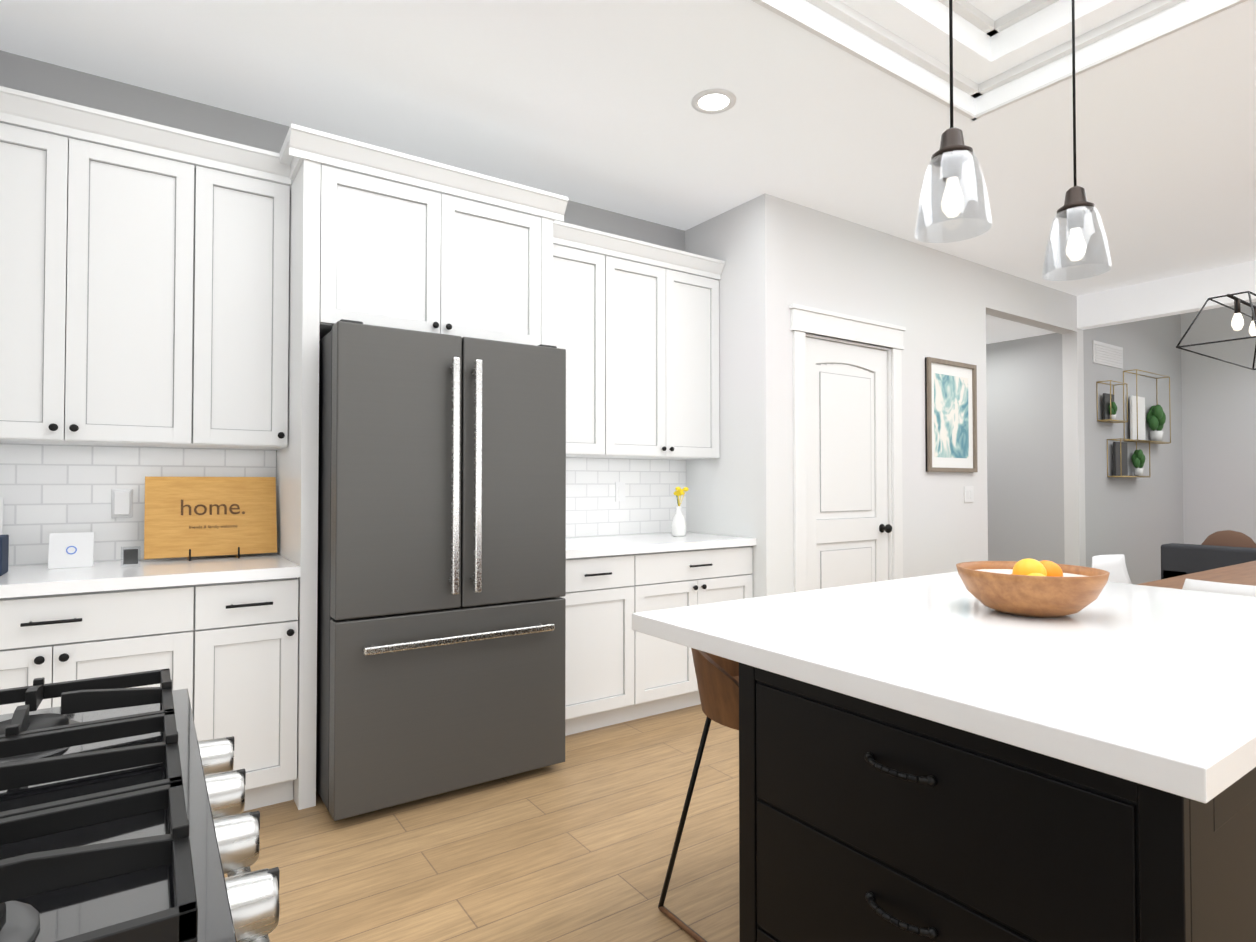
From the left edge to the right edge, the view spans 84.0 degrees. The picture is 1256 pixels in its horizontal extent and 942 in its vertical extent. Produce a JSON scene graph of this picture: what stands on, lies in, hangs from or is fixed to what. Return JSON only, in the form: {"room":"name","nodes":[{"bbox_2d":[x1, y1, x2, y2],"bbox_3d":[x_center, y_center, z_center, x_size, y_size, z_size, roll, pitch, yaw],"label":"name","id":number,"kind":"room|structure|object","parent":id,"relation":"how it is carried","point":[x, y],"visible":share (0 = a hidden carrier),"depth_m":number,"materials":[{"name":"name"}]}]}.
{"room":"kitchen","nodes":[
{"label":"kitchen","id":0,"kind":"room"},
{"bbox_2d":[0,50,684,467],"bbox_3d":[-1.096,-0.147,3.546,3.710,2.860,0.120,1,-1,-35],"label":"wall","id":1,"kind":"structure","parent":0,"point":[68,84],"depth_m":2.95,"materials":[{"name":"paint"}]},
{"bbox_2d":[0,86,290,449],"bbox_3d":[-1.925,-0.693,2.676,1.100,1.180,0.382,1,-1,-35],"label":"upper cabinet","id":2,"kind":"object","parent":1,"relation":"attached to","point":[144,300],"visible":0.96,"depth_m":2.59,"materials":[{"name":"white wood"}]},
{"bbox_2d":[0,443,685,565],"bbox_3d":[-1.060,0.132,3.488,3.470,0.480,0.008,1,-1,-35],"label":"tile backsplash","id":3,"kind":"structure","parent":1,"relation":"attached to","point":[46,490],"depth_m":2.83,"materials":[{"name":"white tile"}]},
{"bbox_2d":[111,489,132,517],"bbox_3d":[-2.027,0.130,2.796,0.070,0.116,0.034,1,-1,-35],"label":"electrical outlet","id":4,"kind":"object","parent":3,"relation":"attached to","point":[121,503],"visible":1,"depth_m":2.79,"materials":[{"name":"white plastic"}]},
{"bbox_2d":[615,482,624,500],"bbox_3d":[-0.045,0.124,4.175,0.070,0.116,0.009,1,-1,-35],"label":"electrical outlet","id":5,"kind":"object","parent":3,"relation":"attached to","point":[619,491],"visible":1,"depth_m":4.17,"materials":[{"name":"white plastic"}]},
{"bbox_2d":[553,240,616,457],"bbox_3d":[-0.384,-0.624,3.768,0.530,1.080,0.330,1,-1,-35],"label":"upper cabinet","id":6,"kind":"object","parent":1,"relation":"attached to","point":[584,282],"depth_m":3.70,"materials":[{"name":"white"}]},
{"bbox_2d":[617,256,720,459],"bbox_3d":[0.098,-0.618,4.099,0.879,1.080,0.330,1,-1,-35],"label":"upper cabinet","id":7,"kind":"object","parent":1,"relation":"attached to","point":[639,342],"depth_m":3.98,"materials":[{"name":"white wood"}]},
{"bbox_2d":[224,704,738,941],"bbox_3d":[3.180,1.310,2.803,9.940,0.080,7.870,1,-1,-35],"label":"floor","id":8,"kind":"structure","parent":0,"point":[577,845],"depth_m":2.30,"materials":[{"name":"brown wood"}]},
{"bbox_2d":[0,668,279,941],"bbox_3d":[-0.703,0.749,0.559,0.737,0.963,0.754,1,-1,-35],"label":"range","id":9,"kind":"object","parent":8,"relation":"on","point":[123,818],"visible":1,"depth_m":0.62,"materials":[{"name":"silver metal"}]},
{"bbox_2d":[0,553,300,810],"bbox_3d":[-1.852,0.810,2.543,1.100,0.910,0.640,1,-1,-35],"label":"base cabinet","id":10,"kind":"object","parent":8,"relation":"on","point":[217,636],"visible":0.69,"depth_m":2.45,"materials":[{"name":"white"}]},
{"bbox_2d":[0,497,3,534],"bbox_3d":[-2.380,0.226,2.521,0.180,0.259,0.048,1,-1,-35],"label":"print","id":11,"kind":"object","parent":10,"relation":"on","point":[1,512],"visible":0.52,"depth_m":2.57,"materials":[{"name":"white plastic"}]},
{"bbox_2d":[0,535,8,575],"bbox_3d":[-2.214,0.263,2.332,0.200,0.176,0.140,1,-1,-35],"label":"tote","id":12,"kind":"object","parent":10,"relation":"on","point":[4,547],"visible":1,"depth_m":2.37,"materials":[{"name":"blue fabric"}]},
{"bbox_2d":[48,532,93,568],"bbox_3d":[-2.059,0.295,2.583,0.130,0.132,0.058,1,-1,-35],"label":"station","id":13,"kind":"object","parent":10,"relation":"on","point":[71,550],"visible":0.9,"depth_m":2.57,"materials":[{"name":"white plastic"}]},
{"bbox_2d":[121,546,140,567],"bbox_3d":[-1.843,0.318,2.586,0.060,0.075,0.016,1,-1,-35],"label":"block","id":14,"kind":"object","parent":10,"relation":"on","point":[130,556],"visible":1,"depth_m":2.58,"materials":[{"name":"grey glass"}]},
{"bbox_2d":[144,477,276,560],"bbox_3d":[-1.719,0.192,2.893,0.470,0.336,0.187,1,-1,-35],"label":"sign","id":15,"kind":"object","parent":10,"relation":"on","point":[188,517],"visible":1,"depth_m":2.88,"materials":[{"name":"brown wood"}]},
{"bbox_2d":[276,123,567,809],"bbox_3d":[-0.949,0.001,3.163,1.174,2.550,0.667,1,-1,-35],"label":"cabinet","id":16,"kind":"object","parent":8,"relation":"on","point":[367,250],"visible":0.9,"depth_m":2.83,"materials":[{"name":"white"}]},
{"bbox_2d":[316,319,565,820],"bbox_3d":[-0.870,0.367,3.037,0.925,1.813,0.913,1,-1,-35],"label":"fridge","id":17,"kind":"object","parent":8,"relation":"on","point":[441,621],"visible":0.96,"depth_m":2.65,"materials":[{"name":"grey metal"}]},
{"bbox_2d":[561,552,648,735],"bbox_3d":[-0.306,0.849,3.629,0.530,0.870,0.605,1,-1,-35],"label":"base cabinet","id":18,"kind":"object","parent":8,"relation":"on","point":[618,669],"depth_m":3.41,"materials":[{"name":"white"}]},
{"bbox_2d":[566,532,756,559],"bbox_3d":[0.015,0.398,3.839,1.289,0.040,0.635,1,-1,-35],"label":"countertop","id":19,"kind":"structure","parent":18,"relation":"on","point":[577,548],"depth_m":3.69,"materials":[{"name":"white stone"}]},
{"bbox_2d":[671,487,688,535],"bbox_3d":[0.301,0.237,4.102,0.100,0.290,0.093,1,-1,-35],"label":"vase","id":20,"kind":"object","parent":19,"relation":"on","point":[678,526],"visible":1,"depth_m":4.07,"materials":[{"name":"white ceramic"}]},
{"bbox_2d":[658,648,738,941],"bbox_3d":[0.391,0.839,1.906,0.488,0.829,0.515,1,-1,-35],"label":"stool","id":21,"kind":"object","parent":8,"relation":"on","point":[717,677],"visible":0.25,"depth_m":1.81,"materials":[{"name":"brown leather"}]},
{"bbox_2d":[649,544,756,715],"bbox_3d":[0.176,0.855,3.960,0.879,0.870,0.605,1,-1,-35],"label":"base cabinet","id":22,"kind":"object","parent":8,"relation":"on","point":[706,575],"depth_m":3.69,"materials":[{"name":"white"}]},
{"bbox_2d":[739,663,1255,941],"bbox_3d":[1.034,0.812,1.514,1.465,0.870,0.735,1,-1,-35],"label":"kitchen island","id":23,"kind":"object","parent":8,"relation":"on","point":[946,757],"depth_m":1.04,"materials":[{"name":"black painted wood"},{"name":"white quartz"}]},
{"bbox_2d":[632,571,1255,806],"bbox_3d":[0.956,0.360,1.653,1.545,0.040,1.100,1,-1,-35],"label":"island countertop","id":24,"kind":"structure","parent":23,"relation":"on","point":[1151,688],"depth_m":1.22,"materials":[{"name":"white stone"}]},
{"bbox_2d":[956,558,1109,617],"bbox_3d":[0.966,0.274,1.680,0.320,0.131,0.320,1,-1,-35],"label":"fruit bowl","id":25,"kind":"object","parent":24,"relation":"on","point":[1028,587],"visible":1,"depth_m":1.59,"materials":[{"name":"brown wood"}]},
{"bbox_2d":[1092,554,1131,583],"bbox_3d":[2.623,0.862,3.442,0.460,0.844,0.539,1,-1,-35],"label":"chair","id":26,"kind":"object","parent":8,"relation":"on","point":[1115,566],"visible":0.06,"depth_m":3.71,"materials":[{"name":"white plastic"}]},
{"bbox_2d":[1136,561,1255,588],"bbox_3d":[3.309,0.901,3.318,1.810,0.755,0.920,1,-1,-35],"label":"dining table","id":27,"kind":"object","parent":8,"relation":"on","point":[1243,574],"visible":0.04,"depth_m":3.45,"materials":[{"name":"brown wood"}]},
{"bbox_2d":[1161,530,1255,578],"bbox_3d":[4.925,0.830,4.553,0.950,0.940,2.120,1,-1,-35],"label":"sofa","id":28,"kind":"object","parent":8,"relation":"on","point":[1220,549],"visible":0.19,"depth_m":5.00,"materials":[{"name":"grey"}]},
{"bbox_2d":[1182,579,1255,596],"bbox_3d":[2.511,0.850,2.757,0.539,0.844,0.460,1,-1,-35],"label":"chair","id":29,"kind":"object","parent":8,"relation":"on","point":[1218,587],"visible":0.06,"depth_m":2.67,"materials":[{"name":"white plastic"}]},
{"bbox_2d":[0,0,1255,295],"bbox_3d":[2.339,-1.839,1.945,7.520,0.512,7.320,1,-1,-35],"label":"ceiling","id":30,"kind":"structure","parent":0,"point":[840,108],"depth_m":2.94,"materials":[{"name":"white"}]},
{"bbox_2d":[691,88,735,113],"bbox_3d":[0.365,-1.573,2.974,0.190,0.008,0.190,1,-1,-35],"label":"recessed light","id":31,"kind":"object","parent":30,"relation":"in","point":[713,101],"visible":1,"depth_m":2.97,"materials":[{"name":"white"}]},
{"bbox_2d":[914,0,992,243],"bbox_3d":[0.708,-1.187,1.534,0.155,1.329,0.155,1,-1,-35],"label":"pendant light","id":32,"kind":"object","parent":30,"relation":"hanging from","point":[952,154],"visible":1,"depth_m":1.51,"materials":[{"name":"clear glass"}]},
{"bbox_2d":[1042,0,1111,280],"bbox_3d":[1.170,-1.182,1.833,0.155,1.329,0.155,1,-1,-35],"label":"pendant light","id":33,"kind":"object","parent":30,"relation":"hanging from","point":[1076,208],"visible":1,"depth_m":1.81,"materials":[{"name":"clear glass"}]},
{"bbox_2d":[1077,260,1255,329],"bbox_3d":[5.676,-1.576,3.618,0.120,0.580,6.060,1,-1,-35],"label":"beam","id":34,"kind":"structure","parent":30,"relation":"attached to","point":[1184,293],"depth_m":5.54,"materials":[{"name":"white paint"}]},
{"bbox_2d":[1176,291,1255,369],"bbox_3d":[3.202,-1.077,3.570,1.167,0.978,0.308,1,-1,-35],"label":"light","id":35,"kind":"object","parent":30,"relation":"hanging from","point":[1237,323],"visible":1,"depth_m":3.40,"materials":[{"name":"black metal"}]},
{"bbox_2d":[685,200,750,546],"bbox_3d":[0.584,-0.135,4.271,0.120,2.860,0.590,1,-1,-35],"label":"wall","id":36,"kind":"structure","parent":0,"point":[718,497],"depth_m":4.14,"materials":[{"name":"paint"}]},
{"bbox_2d":[750,193,1183,597],"bbox_3d":[3.302,-0.280,5.713,6.230,3.200,0.120,1,-1,-35],"label":"wall","id":37,"kind":"structure","parent":0,"point":[938,304],"depth_m":4.88,"materials":[{"name":"paint"}]},
{"bbox_2d":[789,303,905,591],"bbox_3d":[1.346,0.172,4.340,1.080,2.250,0.152,1,-1,-35],"label":"door frame","id":38,"kind":"structure","parent":37,"relation":"attached to","point":[815,322],"depth_m":4.27,"materials":[{"name":"white"}]},
{"bbox_2d":[806,337,891,590],"bbox_3d":[1.364,0.248,4.302,0.820,2.072,0.102,1,-1,-35],"label":"pantry door","id":39,"kind":"structure","parent":37,"relation":"in","point":[848,528],"depth_m":4.32,"materials":[{"name":"white wood"}]},
{"bbox_2d":[925,357,977,471],"bbox_3d":[2.287,-0.383,4.924,0.600,0.780,0.030,1,-1,-35],"label":"framed art","id":40,"kind":"object","parent":37,"relation":"attached to","point":[951,414],"visible":0.98,"depth_m":4.92,"materials":[{"name":"teal paper"}]},
{"bbox_2d":[964,486,973,501],"bbox_3d":[2.470,0.169,5.053,0.120,0.116,0.010,1,-1,-35],"label":"switch plate","id":41,"kind":"object","parent":37,"relation":"attached to","point":[968,493],"visible":1,"depth_m":5.05,"materials":[{"name":"white plastic"}]},
{"bbox_2d":[1093,340,1122,368],"bbox_3d":[4.416,-1.068,6.411,0.620,0.200,0.014,1,-1,-35],"label":"air vent","id":42,"kind":"object","parent":37,"relation":"in","point":[1107,354],"visible":0.98,"depth_m":6.39,"materials":[{"name":"white plastic"}]},
{"bbox_2d":[1096,369,1170,476],"bbox_3d":[4.812,-0.444,6.609,1.378,1.008,0.134,1,-1,-35],"label":"decor","id":43,"kind":"object","parent":37,"relation":"attached to","point":[1156,417],"visible":1,"depth_m":6.59,"materials":[{"name":"gold metal"}]},
{"bbox_2d":[986,315,1055,343],"bbox_3d":[2.790,-1.298,6.386,1.730,0.140,1.540,1,-1,-35],"label":"ceiling","id":44,"kind":"structure","parent":0,"point":[999,329],"depth_m":6.12,"materials":[{"name":"white paint"}]},
{"bbox_2d":[986,333,1064,563],"bbox_3d":[3.490,0.039,6.766,0.120,2.600,1.410,1,-1,-35],"label":"wall","id":45,"kind":"structure","parent":0,"point":[1025,461],"depth_m":6.39,"materials":[{"name":"grey paint"}]},
{"bbox_2d":[1180,302,1255,544],"bbox_3d":[7.635,-0.342,5.018,0.120,3.300,6.180,1,-1,-35],"label":"wall","id":46,"kind":"structure","parent":0,"point":[1219,438],"depth_m":7.18,"materials":[{"name":"grey paint"}]}
]}

